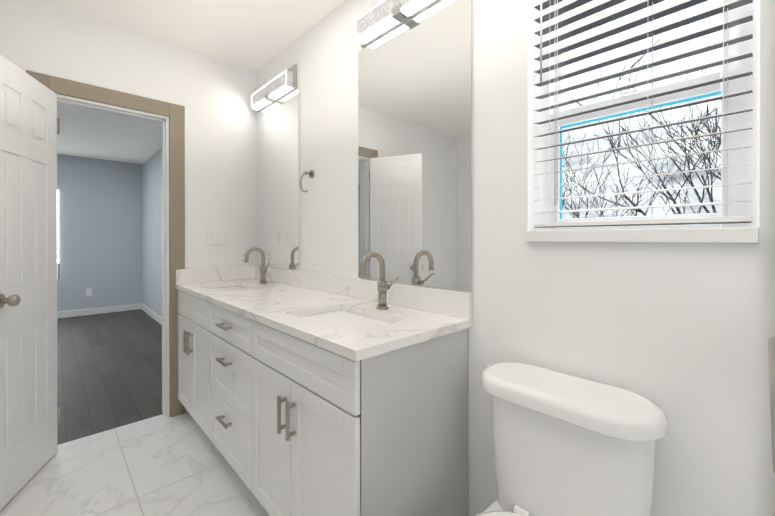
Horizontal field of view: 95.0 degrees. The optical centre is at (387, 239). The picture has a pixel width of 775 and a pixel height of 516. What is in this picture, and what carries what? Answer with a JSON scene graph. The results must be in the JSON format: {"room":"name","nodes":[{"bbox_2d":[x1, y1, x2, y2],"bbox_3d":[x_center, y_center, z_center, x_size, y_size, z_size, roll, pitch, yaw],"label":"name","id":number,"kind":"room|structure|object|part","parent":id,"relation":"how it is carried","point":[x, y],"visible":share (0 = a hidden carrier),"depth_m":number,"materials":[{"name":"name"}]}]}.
{"room":"bathroom","nodes":[
{"label":"bathroom","id":0,"kind":"room"},
{"bbox_2d":[57,154,141,311],"bbox_3d":[-5.797,-0.050,4.769,4.420,2.500,0.140,0,0,-43],"label":"wall","id":1,"kind":"structure","parent":0,"point":[100,227],"depth_m":5.74,"materials":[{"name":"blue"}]},
{"bbox_2d":[57,190,57,262],"bbox_3d":[-5.148,-0.076,5.275,0.380,1.350,0.010,0,0,-43],"label":"bedroom window","id":2,"kind":"structure","parent":1,"relation":"in","point":[57,226],"depth_m":5.40,"materials":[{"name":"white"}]},
{"bbox_2d":[86,288,91,295],"bbox_3d":[-4.753,0.838,5.653,0.070,0.120,0.006,0,0,-43],"label":"outlet","id":3,"kind":"object","parent":1,"relation":"attached to","point":[88,292],"visible":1,"depth_m":5.66,"materials":[{"name":"white plastic"}]},
{"bbox_2d":[57,303,140,318],"bbox_3d":[-5.755,1.150,4.705,4.110,0.100,0.014,0,0,-43],"label":"baseboard","id":4,"kind":"structure","parent":1,"relation":"attached to","point":[110,309],"depth_m":5.72,"materials":[{"name":"white paint"}]},
{"bbox_2d":[0,0,256,411],"bbox_3d":[-2.123,-0.063,1.911,2.840,2.540,0.140,0,0,-43],"label":"wall","id":5,"kind":"structure","parent":0,"point":[212,95],"depth_m":2.50,"materials":[{"name":"white paint"}]},
{"bbox_2d":[0,55,59,509],"bbox_3d":[-1.802,0.189,1.735,0.305,2.021,0.511,0,0,-43],"label":"door","id":6,"kind":"structure","parent":5,"relation":"in","point":[29,264],"depth_m":1.75,"materials":[{"name":"white paint"}]},
{"bbox_2d":[26,70,184,416],"bbox_3d":[-1.750,0.140,2.267,0.774,2.132,0.180,0,0,-43],"label":"door frame","id":7,"kind":"structure","parent":5,"relation":"attached to","point":[171,120],"depth_m":2.41,"materials":[{"name":"beige wood"}]},
{"bbox_2d":[176,267,255,282],"bbox_3d":[-1.250,0.254,2.621,0.549,0.102,0.020,0,0,-43],"label":"backsplash","id":8,"kind":"structure","parent":5,"relation":"attached to","point":[194,275],"depth_m":2.59,"materials":[{"name":"white stone"}]},
{"bbox_2d":[208,229,230,244],"bbox_3d":[-1.245,-0.022,2.635,0.164,0.116,0.009,0,0,-43],"label":"switch plate","id":9,"kind":"object","parent":5,"relation":"attached to","point":[219,236],"visible":1,"depth_m":2.63,"materials":[{"name":"white plastic"}]},
{"bbox_2d":[239,250,247,264],"bbox_3d":[-1.118,0.140,2.756,0.072,0.116,0.008,0,0,-43],"label":"electrical outlet","id":10,"kind":"object","parent":5,"relation":"attached to","point":[242,256],"visible":0.75,"depth_m":2.75,"materials":[{"name":"white plastic"}]},
{"bbox_2d":[0,309,269,515],"bbox_3d":[-2.809,1.257,1.651,4.480,0.100,8.780,0,0,-43],"label":"floor","id":11,"kind":"structure","parent":0,"point":[162,465],"depth_m":2.08,"materials":[{"name":"tile"}]},
{"bbox_2d":[176,287,469,515],"bbox_3d":[-0.579,0.773,1.909,0.592,0.868,1.978,0,0,-43],"label":"bathroom vanity","id":12,"kind":"object","parent":11,"relation":"on","point":[302,393],"depth_m":1.26,"materials":[{"name":"white paint"}]},
{"bbox_2d":[176,279,471,362],"bbox_3d":[-0.565,0.322,1.909,0.571,0.030,1.996,0,0,-43],"label":"countertop","id":13,"kind":"structure","parent":12,"relation":"on","point":[279,304],"depth_m":1.39,"materials":[{"name":"white stone"}]},
{"bbox_2d":[212,283,247,290],"bbox_3d":[-1.019,0.395,2.334,0.292,0.142,0.458,0,0,-43],"label":"sink","id":14,"kind":"object","parent":13,"relation":"in","point":[223,286],"depth_m":2.51,"materials":[{"name":"white ceramic"}]},
{"bbox_2d":[244,247,271,282],"bbox_3d":[-0.876,0.178,2.414,0.155,0.256,0.134,0,0,-43],"label":"faucet","id":15,"kind":"object","parent":13,"relation":"on","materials":[{"name":"silver metal"}]},
{"bbox_2d":[300,307,395,330],"bbox_3d":[-0.175,0.397,1.440,0.292,0.142,0.458,0,0,-43],"label":"sink","id":16,"kind":"object","parent":13,"relation":"in","point":[348,318],"depth_m":1.53,"materials":[{"name":"white ceramic"}]},
{"bbox_2d":[356,252,399,310],"bbox_3d":[-0.032,0.180,1.519,0.155,0.256,0.134,0,0,-43],"label":"faucet","id":17,"kind":"object","parent":13,"relation":"on","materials":[{"name":"silver metal"}]},
{"bbox_2d":[474,362,666,515],"bbox_3d":[0.327,0.812,0.856,0.701,0.795,0.480,0,0,-43],"label":"toilet","id":18,"kind":"object","parent":11,"relation":"on","point":[564,444],"visible":0.98,"depth_m":0.94,"materials":[{"name":"white ceramic"}]},
{"bbox_2d":[142,148,161,316],"bbox_3d":[-2.662,-0.049,4.565,0.140,2.500,4.460,0,0,-43],"label":"wall","id":19,"kind":"structure","parent":0,"point":[152,232],"depth_m":5.49,"materials":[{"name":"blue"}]},
{"bbox_2d":[141,303,161,324],"bbox_3d":[-2.718,1.151,4.515,0.014,0.100,4.460,0,0,-43],"label":"baseboard","id":20,"kind":"structure","parent":19,"relation":"attached to","point":[151,313],"depth_m":5.44,"materials":[{"name":"white paint"}]},
{"bbox_2d":[39,0,344,163],"bbox_3d":[-2.810,-1.363,1.645,4.480,0.140,8.780,0,0,-43],"label":"ceiling","id":21,"kind":"structure","parent":0,"point":[255,35],"depth_m":2.30,"materials":[{"name":"white paint"}]},
{"bbox_2d":[256,0,774,515],"bbox_3d":[0.345,-0.062,1.463,0.146,2.540,4.180,0,0,-43],"label":"wall","id":22,"kind":"structure","parent":0,"point":[679,334],"depth_m":1.31,"materials":[{"name":"white paint"}]},
{"bbox_2d":[251,64,296,111],"bbox_3d":[-0.838,-1.087,2.562,0.070,0.165,0.606,0,0,-43],"label":"light","id":23,"kind":"object","parent":22,"relation":"attached to","point":[281,85],"visible":1,"depth_m":2.47,"materials":[{"name":"grey glass"}]},
{"bbox_3d":[-0.814,-0.397,2.586,0.005,1.196,0.666,0,0,-43],"label":"mirror","id":24,"kind":"part","parent":22,"relation":"part of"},
{"bbox_2d":[300,170,313,191],"bbox_3d":[-0.509,-0.365,2.224,0.058,0.145,0.089,0,0,-43],"label":"ring hook","id":25,"kind":"object","parent":22,"relation":"attached to","point":[310,173],"visible":1,"depth_m":2.22,"materials":[{"name":"silver metal"}]},
{"bbox_2d":[256,267,471,318],"bbox_3d":[-0.365,0.256,2.098,0.020,0.102,1.996,0,0,-43],"label":"backsplash","id":26,"kind":"structure","parent":22,"relation":"attached to","point":[442,301],"depth_m":1.66,"materials":[{"name":"white stone"}]},
{"bbox_2d":[355,0,439,47],"bbox_3d":[0.063,-1.085,1.608,0.070,0.165,0.638,0,0,-43],"label":"light","id":27,"kind":"object","parent":22,"relation":"attached to","point":[379,19],"visible":0.98,"depth_m":1.66,"materials":[{"name":"grey glass"}]},
{"bbox_3d":[0.087,-0.395,1.632,0.005,1.196,0.698,0,0,-43],"label":"mirror","id":28,"kind":"part","parent":22,"relation":"part of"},
{"bbox_2d":[525,227,758,243],"bbox_3d":[0.692,-0.010,1.041,0.104,0.038,0.548,0,0,-43],"label":"window sill","id":29,"kind":"structure","parent":22,"relation":"attached to","point":[749,235],"depth_m":0.95,"materials":[{"name":"white paint"}]},
{"bbox_2d":[528,0,759,242],"bbox_3d":[0.722,-0.571,1.068,0.140,1.160,0.550,0,0,-43],"label":"window","id":30,"kind":"structure","parent":22,"relation":"attached to","point":[742,156],"depth_m":1.03,"materials":[{"name":"white plastic"}]},
{"bbox_2d":[533,0,752,227],"bbox_3d":[0.698,-0.595,1.046,0.066,1.108,0.534,0,0,-43],"label":"window blind","id":31,"kind":"object","parent":30,"relation":"attached to","point":[557,12],"visible":1,"depth_m":1.02,"materials":[{"name":"white plastic"}]},
{"bbox_2d":[768,337,774,473],"bbox_3d":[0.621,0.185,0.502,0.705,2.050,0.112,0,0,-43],"label":"towel rail","id":32,"kind":"object","parent":22,"relation":"attached to","point":[771,349],"visible":1,"depth_m":0.50,"materials":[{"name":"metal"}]},
{"label":"outside","id":33,"kind":"structure","parent":0,"visible":0},
{"bbox_2d":[562,39,720,217],"bbox_3d":[6.971,0.052,9.421,12.000,8.324,9.938,0,0,-43],"label":"tree","id":34,"kind":"object","parent":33,"point":[704,155],"depth_m":7.00,"materials":[{"name":"grey plant"}]}
]}

